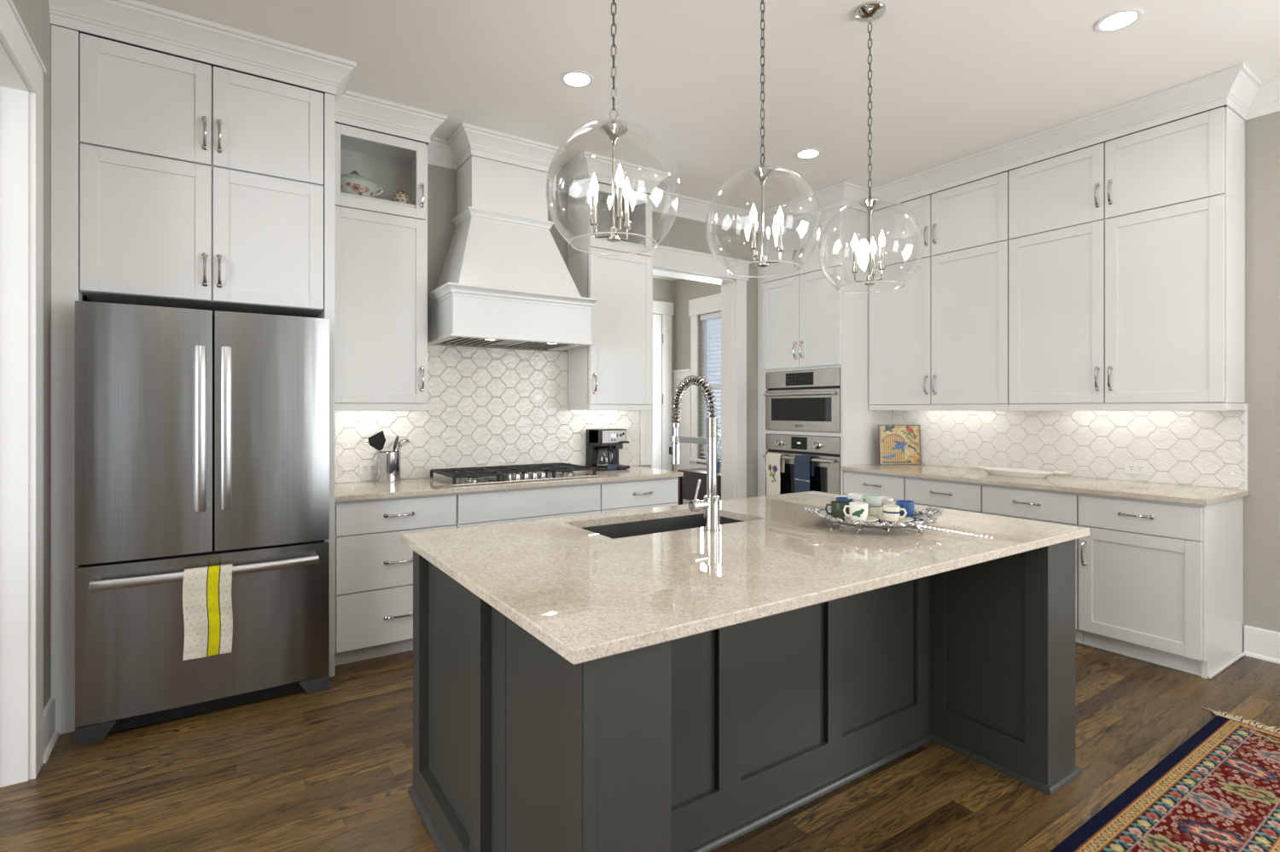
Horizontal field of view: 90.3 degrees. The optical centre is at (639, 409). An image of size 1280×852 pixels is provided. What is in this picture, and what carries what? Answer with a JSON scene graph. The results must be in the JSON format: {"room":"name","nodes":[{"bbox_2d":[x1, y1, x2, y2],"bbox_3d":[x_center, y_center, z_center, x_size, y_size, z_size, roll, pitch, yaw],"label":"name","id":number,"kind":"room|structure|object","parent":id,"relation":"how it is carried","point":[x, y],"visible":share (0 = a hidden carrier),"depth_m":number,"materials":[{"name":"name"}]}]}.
{"room":"kitchen","nodes":[
{"label":"kitchen","id":0,"kind":"room"},
{"bbox_2d":[11,0,66,709],"bbox_3d":[-0.448,-0.200,-0.504,0.155,3.140,8.860,0,0,-34],"label":"wall","id":1,"kind":"structure","parent":0,"point":[34,14],"depth_m":2.60,"materials":[{"name":"beige paint"}]},
{"bbox_2d":[0,0,46,787],"bbox_3d":[-1.112,0.025,0.505,0.200,2.690,4.595,0,0,-34],"label":"trim","id":2,"kind":"structure","parent":1,"relation":"attached to","point":[22,69],"depth_m":2.33,"materials":[{"name":"white paint"}]},
{"bbox_2d":[42,698,59,764],"bbox_3d":[-2.383,1.288,2.563,0.030,0.163,0.260,0,0,-34],"label":"baseboard","id":3,"kind":"structure","parent":1,"relation":"attached to","point":[51,736],"depth_m":2.57,"materials":[{"name":"white paint"}]},
{"bbox_2d":[84,122,759,498],"bbox_3d":[-0.713,-0.200,4.753,5.490,3.140,0.180,0,0,-34],"label":"wall","id":4,"kind":"structure","parent":0,"point":[685,234],"depth_m":5.32,"materials":[{"name":"beige paint"}]},
{"bbox_2d":[79,144,323,318],"bbox_3d":[-2.177,-0.824,3.239,0.942,0.631,0.710,0,0,-34],"label":"upper cabinet","id":5,"kind":"object","parent":4,"relation":"attached to","point":[154,231],"visible":0.99,"depth_m":2.95,"materials":[{"name":"white paint"}]},
{"bbox_2d":[79,33,323,186],"bbox_3d":[-2.177,-1.377,3.239,0.942,0.470,0.710,0,0,-34],"label":"upper cabinet","id":6,"kind":"object","parent":4,"relation":"attached to","point":[136,100],"visible":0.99,"depth_m":2.94,"materials":[{"name":"white paint"}]},
{"bbox_2d":[334,122,427,222],"bbox_3d":[-1.599,-1.377,3.826,0.564,0.471,0.376,0,0,-34],"label":"upper cabinet","id":7,"kind":"object","parent":4,"relation":"attached to","point":[394,164],"visible":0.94,"depth_m":3.84,"materials":[{"name":"white paint"}]},
{"bbox_2d":[340,170,383,197],"bbox_3d":[-1.685,-1.321,3.759,0.264,0.180,0.194,0,0,6],"label":"soup tureen","id":8,"kind":"object","parent":7,"relation":"on","point":[353,183],"visible":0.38,"depth_m":3.71,"materials":[{"name":"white ceramic"}]},
{"bbox_2d":[392,189,410,203],"bbox_3d":[-1.456,-1.288,3.885,0.102,0.114,0.102,0,0,-13],"label":"lidded jar","id":9,"kind":"object","parent":7,"relation":"on","point":[401,196],"visible":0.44,"depth_m":3.85,"materials":[{"name":"brown ceramic"}]},
{"bbox_2d":[334,205,429,411],"bbox_3d":[-1.598,-0.568,3.827,0.568,1.151,0.376,0,0,-34],"label":"upper cabinet","id":10,"kind":"object","parent":4,"relation":"attached to","point":[381,259],"visible":0.9,"depth_m":3.71,"materials":[{"name":"white paint"}]},
{"bbox_2d":[334,344,639,482],"bbox_3d":[-0.971,0.011,4.468,2.320,0.875,0.008,0,0,-34],"label":"backsplash","id":11,"kind":"structure","parent":4,"relation":"attached to","point":[489,407],"depth_m":4.39,"materials":[{"name":"white tile"}]},
{"bbox_2d":[359,461,377,474],"bbox_3d":[-1.691,0.367,3.976,0.120,0.074,0.010,0,0,-34],"label":"wall outlet","id":12,"kind":"object","parent":11,"relation":"attached to","point":[364,468],"visible":0.91,"depth_m":3.97,"materials":[{"name":"white plastic"}]},
{"bbox_2d":[362,465,368,471],"bbox_3d":[-1.708,0.367,3.962,0.030,0.034,0.004,0,0,-34],"label":"socket","id":13,"kind":"object","parent":12,"relation":"attached to","point":[364,468],"depth_m":3.96,"materials":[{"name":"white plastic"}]},
{"bbox_2d":[370,465,375,471],"bbox_3d":[-1.671,0.367,3.986,0.030,0.034,0.004,0,0,-34],"label":"socket","id":14,"kind":"object","parent":12,"relation":"attached to","point":[372,467],"depth_m":3.98,"materials":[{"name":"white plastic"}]},
{"bbox_2d":[427,156,599,351],"bbox_3d":[-0.856,-1.020,4.184,0.996,1.186,0.608,0,0,-34],"label":"range hood","id":15,"kind":"object","parent":4,"relation":"attached to","point":[504,280],"visible":0.98,"depth_m":4.07,"materials":[{"name":"white paint"}]},
{"bbox_2d":[567,180,651,256],"bbox_3d":[-0.211,-1.377,4.753,0.545,0.471,0.376,0,0,-34],"label":"upper cabinet","id":16,"kind":"object","parent":4,"relation":"attached to","point":[578,200],"visible":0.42,"depth_m":4.72,"materials":[{"name":"white paint"}]},
{"bbox_2d":[567,247,652,410],"bbox_3d":[-0.209,-0.568,4.754,0.549,1.151,0.376,0,0,-34],"label":"upper cabinet","id":17,"kind":"object","parent":4,"relation":"attached to","point":[614,373],"visible":0.98,"depth_m":4.62,"materials":[{"name":"white paint"}]},
{"bbox_2d":[48,0,1279,233],"bbox_3d":[0.997,-1.692,4.116,6.743,0.154,3.455,0,0,3],"label":"trim","id":18,"kind":"structure","parent":4,"relation":"attached to","point":[135,22],"depth_m":3.72,"materials":[{"name":"white paint"}]},
{"bbox_2d":[652,274,679,280],"bbox_3d":[-0.142,-1.692,6.421,2.690,0.154,1.960,0,0,-34],"label":"trim","id":19,"kind":"structure","parent":4,"relation":"attached to","point":[654,276],"depth_m":7.89,"materials":[{"name":"white paint"}]},
{"bbox_2d":[651,267,735,500],"bbox_3d":[0.422,0.105,5.511,0.920,2.530,0.180,0,0,-34],"label":"trim","id":20,"kind":"structure","parent":4,"relation":"attached to","point":[728,286],"depth_m":5.73,"materials":[{"name":"white paint"}]},
{"bbox_2d":[639,244,750,499],"bbox_3d":[0.482,0.015,5.421,1.210,2.710,0.036,0,0,-34],"label":"trim","id":21,"kind":"structure","parent":4,"relation":"attached to","point":[667,258],"depth_m":5.64,"materials":[{"name":"white paint"}]},
{"bbox_2d":[0,642,1279,851],"bbox_3d":[-0.389,1.395,0.943,9.400,0.050,11.200,0,0,-34],"label":"floor","id":22,"kind":"structure","parent":0,"point":[331,770],"depth_m":2.35,"materials":[{"name":"brown wood"}]},
{"bbox_2d":[50,24,334,734],"bbox_3d":[-2.203,-0.121,3.244,1.084,2.983,0.673,0,0,-34],"label":"refrigerator surround","id":23,"kind":"object","parent":22,"relation":"on","point":[65,142],"visible":0.47,"depth_m":2.69,"materials":[{"name":"white paint"}]},
{"bbox_2d":[74,301,329,746],"bbox_3d":[-2.095,0.464,3.127,0.940,1.812,0.833,0,0,-34],"label":"refrigerator","id":24,"kind":"object","parent":22,"relation":"on","point":[202,437],"visible":0.97,"depth_m":2.79,"materials":[{"name":"grey metal"}]},
{"bbox_2d":[182,564,232,661],"bbox_3d":[-1.883,0.879,2.776,0.180,0.383,0.061,0,0,-34],"label":"dish towel","id":25,"kind":"object","parent":24,"relation":"hanging from","point":[206,591],"visible":1,"depth_m":2.75,"materials":[{"name":"fabric"}]},
{"bbox_2d":[334,493,456,666],"bbox_3d":[-1.487,0.926,3.741,0.653,0.888,0.640,0,0,-34],"label":"base cabinet","id":26,"kind":"object","parent":22,"relation":"on","point":[374,569],"visible":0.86,"depth_m":3.45,"materials":[{"name":"white paint"}]},
{"bbox_2d":[334,465,683,502],"bbox_3d":[-0.813,0.465,4.189,2.273,0.030,0.647,0,0,-34],"label":"countertop","id":27,"kind":"structure","parent":26,"relation":"on","point":[425,486],"depth_m":3.79,"materials":[{"name":"beige stone"}]},
{"bbox_2d":[377,451,401,482],"bbox_3d":[-1.563,0.357,3.964,0.136,0.185,0.136,0,0,-34],"label":"utensil crock","id":28,"kind":"object","parent":27,"relation":"on","point":[388,462],"visible":0.97,"depth_m":3.91,"materials":[{"name":"silver metal"}]},
{"bbox_2d":[368,430,385,453],"bbox_3d":[-1.612,0.284,3.920,0.114,0.309,0.032,0,0,-34],"label":"turner","id":29,"kind":"object","parent":28,"relation":"in","point":[377,441],"visible":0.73,"depth_m":3.92,"materials":[{"name":"black plastic"}]},
{"bbox_2d":[392,436,398,452],"bbox_3d":[-1.554,0.302,3.982,0.085,0.274,0.011,0,0,-34],"label":"spoon","id":30,"kind":"object","parent":28,"relation":"in","point":[396,441],"visible":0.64,"depth_m":3.99,"materials":[{"name":"silver metal"}]},
{"bbox_2d":[396,438,410,450],"bbox_3d":[-1.500,0.311,4.001,0.079,0.256,0.119,0,0,26],"label":"ladle","id":31,"kind":"object","parent":28,"relation":"in","point":[403,442],"visible":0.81,"depth_m":3.99,"materials":[{"name":"silver metal"}]},
{"bbox_2d":[428,462,598,486],"bbox_3d":[-0.826,0.417,4.188,0.975,0.064,0.515,0,0,-34],"label":"gas cooktop","id":32,"kind":"object","parent":27,"relation":"in","point":[512,474],"visible":1,"depth_m":4.08,"materials":[{"name":"metal"}]},
{"bbox_2d":[586,429,629,471],"bbox_3d":[-0.239,0.299,4.795,0.255,0.300,0.237,0,0,-34],"label":"coffee maker","id":33,"kind":"object","parent":27,"relation":"on","point":[602,445],"visible":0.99,"depth_m":4.75,"materials":[{"name":"black plastic"}]},
{"bbox_2d":[617,465,629,469],"bbox_3d":[-0.149,0.433,4.800,0.100,0.020,0.120,0,0,-34],"label":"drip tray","id":34,"kind":"object","parent":33,"relation":"on","point":[619,467],"depth_m":4.75,"materials":[{"name":"black plastic"}]},
{"bbox_2d":[455,482,600,528],"bbox_3d":[-0.814,0.926,4.190,0.962,0.888,0.640,0,0,-34],"label":"drawer","id":35,"kind":"object","parent":22,"relation":"on","point":[477,509],"visible":0.13,"depth_m":3.92,"materials":[{"name":"white paint"}]},
{"bbox_2d":[599,477,677,513],"bbox_3d":[-0.147,0.926,4.635,0.640,0.888,0.640,0,0,-34],"label":"drawer","id":36,"kind":"object","parent":22,"relation":"on","point":[640,494],"visible":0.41,"depth_m":4.38,"materials":[{"name":"white paint"}]},
{"bbox_2d":[677,468,721,505],"bbox_3d":[0.857,1.028,6.895,0.360,0.685,1.020,0,0,-34],"label":"console table","id":37,"kind":"object","parent":22,"relation":"on","point":[687,484],"visible":0.2,"depth_m":7.04,"materials":[{"name":"brown wood"}]},
{"bbox_2d":[705,427,721,472],"bbox_3d":[0.822,0.416,6.915,0.293,0.535,0.391,0,0,-34],"label":"houseplant","id":38,"kind":"object","parent":37,"relation":"on","point":[718,462],"visible":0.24,"depth_m":6.88,"materials":[{"name":"blue ceramic"}]},
{"bbox_2d":[407,540,1082,851],"bbox_3d":[0.419,0.925,2.336,2.144,0.890,1.289,0,0,-34],"label":"kitchen island","id":39,"kind":"object","parent":22,"relation":"on","point":[699,742],"visible":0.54,"depth_m":2.12,"materials":[{"name":"grey paint"}]},
{"bbox_2d":[400,491,1089,665],"bbox_3d":[0.418,0.465,2.353,2.196,0.030,1.334,0,0,-34],"label":"island countertop","id":40,"kind":"structure","parent":39,"relation":"on","point":[586,596],"depth_m":1.85,"materials":[{"name":"beige stone"}]},
{"bbox_2d":[581,513,743,539],"bbox_3d":[0.106,0.590,2.575,0.775,0.220,0.423,0,0,-34],"label":"sink","id":41,"kind":"object","parent":40,"relation":"in","point":[643,527],"visible":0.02,"depth_m":2.76,"materials":[{"name":"grey metal"}]},
{"bbox_2d":[669,375,721,531],"bbox_3d":[0.181,0.158,2.440,0.130,0.582,0.280,0,0,-34],"label":"spring faucet","id":42,"kind":"object","parent":40,"relation":"on","point":[711,504],"visible":1,"depth_m":2.35,"materials":[{"name":"silver metal"}]},
{"bbox_2d":[804,506,944,535],"bbox_3d":[0.894,0.413,2.435,0.437,0.072,0.437,0,0,43],"label":"tray","id":43,"kind":"object","parent":40,"relation":"on","point":[926,518],"visible":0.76,"depth_m":2.31,"materials":[{"name":"silver metal"}]},
{"bbox_2d":[825,500,849,519],"bbox_3d":[0.762,0.387,2.436,0.087,0.063,0.072,0,0,-34],"label":"cup","id":44,"kind":"object","parent":43,"relation":"on","point":[837,507],"visible":0.82,"depth_m":2.42,"materials":[{"name":"green ceramic"}]},
{"bbox_2d":[835,497,853,502],"bbox_3d":[0.809,0.385,2.512,0.064,0.067,0.080,0,0,-4],"label":"cup","id":45,"kind":"object","parent":43,"relation":"on","point":[846,499],"visible":0.28,"depth_m":2.50,"materials":[{"name":"blue ceramic"}]},
{"bbox_2d":[847,493,863,502],"bbox_3d":[0.866,0.379,2.530,0.075,0.079,0.085,0,0,-34],"label":"cup","id":46,"kind":"object","parent":43,"relation":"on","point":[856,497],"visible":0.13,"depth_m":2.51,"materials":[{"name":"white ceramic"}]},
{"bbox_2d":[843,516,878,523],"bbox_3d":[0.822,0.411,2.365,0.124,0.014,0.124,0,0,-34],"label":"saucer","id":47,"kind":"object","parent":43,"relation":"on","point":[869,518],"visible":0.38,"depth_m":2.37,"materials":[{"name":"beige ceramic"}]},
{"bbox_2d":[843,501,868,521],"bbox_3d":[0.807,0.381,2.363,0.083,0.063,0.068,0,0,-34],"label":"cup","id":48,"kind":"object","parent":47,"relation":"on","point":[858,511],"visible":0.98,"depth_m":2.34,"materials":[{"name":"white ceramic"}]},
{"bbox_2d":[867,506,883,519],"bbox_3d":[0.895,0.395,2.433,0.078,0.047,0.082,0,0,-34],"label":"cup","id":49,"kind":"object","parent":43,"relation":"on","point":[874,512],"visible":0.37,"depth_m":2.40,"materials":[{"name":"beige ceramic"}]},
{"bbox_2d":[860,494,882,507],"bbox_3d":[0.886,0.349,2.429,0.072,0.043,0.086,0,0,32],"label":"cup","id":50,"kind":"object","parent":49,"relation":"on","point":[873,500],"visible":0.88,"depth_m":2.41,"materials":[{"name":"green ceramic"}]},
{"bbox_2d":[881,496,895,514],"bbox_3d":[0.967,0.384,2.513,0.066,0.069,0.082,0,0,8],"label":"cup","id":51,"kind":"object","parent":43,"relation":"on","point":[886,500],"visible":0.23,"depth_m":2.49,"materials":[{"name":"white ceramic"}]},
{"bbox_2d":[878,516,913,523],"bbox_3d":[0.950,0.411,2.361,0.124,0.014,0.124,0,0,-34],"label":"saucer","id":52,"kind":"object","parent":43,"relation":"on","point":[903,520],"visible":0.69,"depth_m":2.36,"materials":[{"name":"beige ceramic"}]},
{"bbox_2d":[883,505,907,521],"bbox_3d":[0.940,0.386,2.357,0.060,0.053,0.079,0,0,-34],"label":"cup","id":53,"kind":"object","parent":52,"relation":"on","point":[890,512],"visible":0.93,"depth_m":2.34,"materials":[{"name":"beige ceramic"}]},
{"bbox_2d":[904,513,920,518],"bbox_3d":[1.016,0.411,2.436,0.108,0.014,0.108,0,0,-34],"label":"saucer","id":54,"kind":"object","parent":43,"relation":"on","point":[915,516],"visible":0.31,"depth_m":2.42,"materials":[{"name":"blue ceramic"}]},
{"bbox_2d":[896,500,914,517],"bbox_3d":[1.012,0.382,2.428,0.064,0.061,0.080,0,0,29],"label":"cup","id":55,"kind":"object","parent":54,"relation":"on","point":[907,505],"visible":0.61,"depth_m":2.41,"materials":[{"name":"blue ceramic"}]},
{"bbox_2d":[757,206,892,496],"bbox_3d":[1.591,-0.121,5.608,0.702,2.983,0.952,0,0,-34],"label":"tall cabinet","id":56,"kind":"object","parent":22,"relation":"on","point":[805,323],"visible":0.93,"depth_m":5.23,"materials":[{"name":"white paint"}]},
{"bbox_2d":[762,434,840,495],"bbox_3d":[1.547,0.601,5.529,0.570,0.758,0.815,0,0,-34],"label":"wall oven","id":57,"kind":"object","parent":56,"relation":"in","point":[825,450],"visible":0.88,"depth_m":5.29,"materials":[{"name":"silver metal"}]},
{"bbox_2d":[765,453,785,495],"bbox_3d":[1.186,0.589,5.580,0.060,0.408,0.171,0,0,-34],"label":"embroidered towel","id":58,"kind":"object","parent":57,"relation":"hanging from","point":[775,465],"visible":0.96,"depth_m":5.56,"materials":[{"name":"fabric"}]},
{"bbox_2d":[793,454,814,493],"bbox_3d":[1.368,0.589,5.307,0.060,0.408,0.171,0,0,-34],"label":"towel","id":59,"kind":"object","parent":57,"relation":"hanging from","point":[803,468],"visible":0.84,"depth_m":5.28,"materials":[{"name":"fabric"}]},
{"bbox_2d":[763,367,840,432],"bbox_3d":[1.528,-0.073,5.516,0.516,0.514,0.815,0,0,-34],"label":"microwave oven","id":60,"kind":"object","parent":56,"relation":"in","point":[801,400],"visible":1,"depth_m":5.37,"materials":[{"name":"silver metal"}]},
{"bbox_2d":[766,430,840,436],"bbox_3d":[1.637,0.202,5.589,0.647,0.030,0.822,0,0,-34],"label":"shelf","id":61,"kind":"object","parent":56,"relation":"attached to","point":[768,432],"depth_m":5.39,"materials":[{"name":"white paint"}]},
{"bbox_2d":[843,471,906,502],"bbox_3d":[2.014,0.926,4.990,0.685,0.888,0.541,0,0,-34],"label":"drawer","id":62,"kind":"object","parent":22,"relation":"on","point":[893,486],"visible":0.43,"depth_m":4.79,"materials":[{"name":"white paint"}]},
{"bbox_2d":[905,477,983,513],"bbox_3d":[2.318,0.926,4.534,0.685,0.888,0.555,0,0,-34],"label":"drawer","id":63,"kind":"object","parent":22,"relation":"on","point":[965,497],"visible":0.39,"depth_m":4.34,"materials":[{"name":"white paint"}]},
{"bbox_2d":[982,483,1083,644],"bbox_3d":[2.626,0.926,4.073,0.685,0.888,0.555,0,0,-34],"label":"base cabinet","id":64,"kind":"object","parent":22,"relation":"on","point":[1060,508],"visible":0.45,"depth_m":3.85,"materials":[{"name":"white paint"}]},
{"bbox_2d":[1078,493,1244,679],"bbox_3d":[2.940,0.926,3.602,0.685,0.888,0.577,0,0,-34],"label":"base cabinet","id":65,"kind":"object","parent":22,"relation":"on","point":[1160,583],"visible":0.97,"depth_m":3.40,"materials":[{"name":"white paint"}]},
{"bbox_2d":[840,463,1248,506],"bbox_3d":[2.488,0.465,4.287,0.681,0.030,2.238,0,0,-34],"label":"countertop","id":66,"kind":"structure","parent":65,"relation":"on","point":[1135,490],"depth_m":3.83,"materials":[{"name":"beige stone"}]},
{"bbox_2d":[878,424,921,465],"bbox_3d":[2.108,0.288,5.170,0.335,0.325,0.041,0,0,0],"label":"picture","id":67,"kind":"object","parent":66,"relation":"on","point":[898,445],"visible":1,"depth_m":5.16,"materials":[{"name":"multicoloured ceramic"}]},
{"bbox_2d":[975,466,1066,478],"bbox_3d":[2.549,0.422,4.288,0.210,0.054,0.576,0,0,-34],"label":"platter","id":68,"kind":"object","parent":66,"relation":"on","point":[1018,473],"visible":1,"depth_m":4.24,"materials":[{"name":"white ceramic"}]},
{"bbox_2d":[1049,706,1279,851],"bbox_3d":[1.668,1.360,1.987,2.600,0.015,0.541,0,0,-34],"label":"runner rug","id":69,"kind":"object","parent":22,"relation":"on","point":[1218,791],"visible":1,"depth_m":2.20,"materials":[{"name":"fabric"}]},
{"bbox_2d":[652,278,674,471],"bbox_3d":[-0.761,-0.200,7.258,2.790,3.140,0.120,0,0,-34],"label":"wall","id":70,"kind":"structure","parent":0,"point":[663,290],"depth_m":7.92,"materials":[{"name":"beige paint"}]},
{"bbox_2d":[652,314,663,469],"bbox_3d":[-0.133,0.098,7.577,0.989,2.525,0.046,0,0,-34],"label":"door","id":71,"kind":"structure","parent":70,"relation":"in","point":[657,335],"depth_m":7.80,"materials":[{"name":"white paint"}]},
{"bbox_2d":[652,300,673,471],"bbox_3d":[-0.139,0.020,7.582,1.325,2.700,0.032,0,0,-34],"label":"trim","id":72,"kind":"structure","parent":70,"relation":"attached to","point":[665,309],"depth_m":7.88,"materials":[{"name":"white paint"}]},
{"bbox_2d":[67,0,1279,212],"bbox_3d":[-0.389,-1.820,0.943,9.400,0.100,11.200,0,0,-34],"label":"ceiling","id":73,"kind":"structure","parent":0,"point":[951,80],"depth_m":3.28,"materials":[{"name":"paint"}]},
{"bbox_2d":[560,69,593,87],"bbox_3d":[-0.337,-1.766,3.406,0.176,0.006,0.176,0,0,-34],"label":"recessed light","id":74,"kind":"object","parent":73,"relation":"in","point":[574,78],"visible":1,"depth_m":3.40,"materials":[{"name":"white paint"}]},
{"bbox_2d":[546,0,680,255],"bbox_3d":[-0.086,-1.154,2.084,0.440,1.232,0.440,0,0,-7],"label":"pendant light","id":75,"kind":"object","parent":73,"relation":"hanging from","point":[613,130],"visible":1,"depth_m":2.08,"materials":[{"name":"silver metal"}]},
{"bbox_2d":[705,0,821,278],"bbox_3d":[0.473,-1.154,2.458,0.454,1.232,0.454,0,0,-19],"label":"pendant light","id":76,"kind":"object","parent":73,"relation":"hanging from","point":[763,171],"visible":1,"depth_m":2.44,"materials":[{"name":"silver metal"}]},
{"bbox_2d":[795,148,821,159],"bbox_3d":[1.163,-1.766,4.401,0.176,0.006,0.176,0,0,-34],"label":"recessed light","id":77,"kind":"object","parent":73,"relation":"in","point":[806,154],"visible":1,"depth_m":4.39,"materials":[{"name":"white paint"}]},
{"bbox_2d":[818,0,924,294],"bbox_3d":[1.020,-1.154,2.823,0.440,1.232,0.440,0,0,-42],"label":"pendant light","id":78,"kind":"object","parent":73,"relation":"hanging from","point":[869,12],"visible":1,"depth_m":2.81,"materials":[{"name":"silver metal"}]},
{"bbox_2d":[1094,8,1142,32],"bbox_3d":[2.175,-1.766,2.894,0.176,0.006,0.176,0,0,-34],"label":"recessed light","id":79,"kind":"object","parent":73,"relation":"in","point":[1120,20],"visible":1,"depth_m":2.89,"materials":[{"name":"white paint"}]},
{"bbox_2d":[674,104,1279,651],"bbox_3d":[3.502,-0.200,3.490,0.120,3.140,11.120,0,0,-34],"label":"wall","id":80,"kind":"structure","parent":0,"point":[1261,507],"depth_m":3.51,"materials":[{"name":"beige paint"}]},
{"bbox_2d":[672,369,721,505],"bbox_3d":[0.960,0.441,7.162,0.034,1.858,1.950,0,0,-34],"label":"trim","id":81,"kind":"structure","parent":80,"relation":"attached to","point":[684,430],"depth_m":7.78,"materials":[{"name":"white paint"}]},
{"bbox_2d":[687,293,721,464],"bbox_3d":[1.010,-0.335,7.153,0.140,1.970,1.360,0,0,-34],"label":"window","id":82,"kind":"structure","parent":80,"relation":"in","point":[710,304],"depth_m":7.59,"materials":[{"name":"white paint"}]},
{"bbox_2d":[699,311,721,459],"bbox_3d":[1.026,-0.268,7.164,0.050,1.715,1.056,0,0,-34],"label":"blind","id":83,"kind":"object","parent":82,"relation":"attached to","point":[715,315],"visible":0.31,"depth_m":7.45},
{"bbox_2d":[868,240,1010,410],"bbox_3d":[2.304,-0.569,4.840,0.370,1.154,1.104,0,0,-34],"label":"upper cabinet","id":84,"kind":"object","parent":80,"relation":"attached to","point":[936,340],"visible":0.95,"depth_m":4.69,"materials":[{"name":"white paint"}]},
{"bbox_2d":[871,171,1009,268],"bbox_3d":[2.304,-1.380,4.840,0.370,0.466,1.104,0,0,-34],"label":"upper cabinet","id":85,"kind":"object","parent":80,"relation":"attached to","point":[974,214],"visible":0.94,"depth_m":4.67,"materials":[{"name":"white paint"}]},
{"bbox_2d":[892,410,1244,489],"bbox_3d":[2.764,0.208,4.480,0.008,0.481,2.220,0,0,-34],"label":"backsplash","id":86,"kind":"structure","parent":80,"relation":"attached to","point":[1206,449],"depth_m":4.17,"materials":[{"name":"white tile"}]},
{"bbox_2d":[948,448,964,459],"bbox_3d":[2.452,0.340,4.930,0.010,0.074,0.120,0,0,-34],"label":"wall outlet","id":87,"kind":"object","parent":86,"relation":"attached to","point":[953,453],"visible":1,"depth_m":4.93,"materials":[{"name":"white plastic"}]},
{"bbox_2d":[1124,461,1147,475],"bbox_3d":[3.093,0.366,3.969,0.010,0.074,0.120,0,0,-34],"label":"wall outlet","id":88,"kind":"object","parent":86,"relation":"attached to","point":[1130,468],"visible":1,"depth_m":3.97,"materials":[{"name":"white plastic"}]},
{"bbox_2d":[1128,465,1134,471],"bbox_3d":[3.079,0.366,3.986,0.004,0.034,0.030,0,0,-34],"label":"socket","id":89,"kind":"object","parent":88,"relation":"attached to","point":[1131,467],"depth_m":3.98,"materials":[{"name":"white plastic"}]},
{"bbox_2d":[1136,465,1142,471],"bbox_3d":[3.103,0.366,3.949,0.004,0.034,0.030,0,0,-34],"label":"socket","id":90,"kind":"object","parent":88,"relation":"attached to","point":[1139,468],"depth_m":3.95,"materials":[{"name":"white plastic"}]},
{"bbox_2d":[1008,193,1245,411],"bbox_3d":[2.920,-0.569,3.917,0.370,1.154,1.114,0,0,-34],"label":"upper cabinet","id":91,"kind":"object","parent":80,"relation":"attached to","point":[1143,311],"visible":1,"depth_m":3.71,"materials":[{"name":"white paint"}]},
{"bbox_2d":[1008,106,1245,239],"bbox_3d":[2.919,-1.380,3.917,0.370,0.466,1.113,0,0,-34],"label":"upper cabinet","id":92,"kind":"object","parent":80,"relation":"attached to","point":[1200,156],"visible":0.99,"depth_m":3.71,"materials":[{"name":"white paint"}]},
{"bbox_2d":[1244,403,1247,490],"bbox_3d":[3.382,0.209,3.550,0.012,0.482,0.012,0,0,-34],"label":"trim","id":93,"kind":"structure","parent":80,"relation":"attached to","point":[1246,404],"depth_m":3.55,"materials":[{"name":"white paint"}]},
{"bbox_2d":[1243,625,1279,664],"bbox_3d":[3.838,1.288,2.851,0.030,0.163,1.683,0,0,-34],"label":"baseboard","id":94,"kind":"structure","parent":80,"relation":"attached to","point":[1262,644],"depth_m":3.49,"materials":[{"name":"white paint"}]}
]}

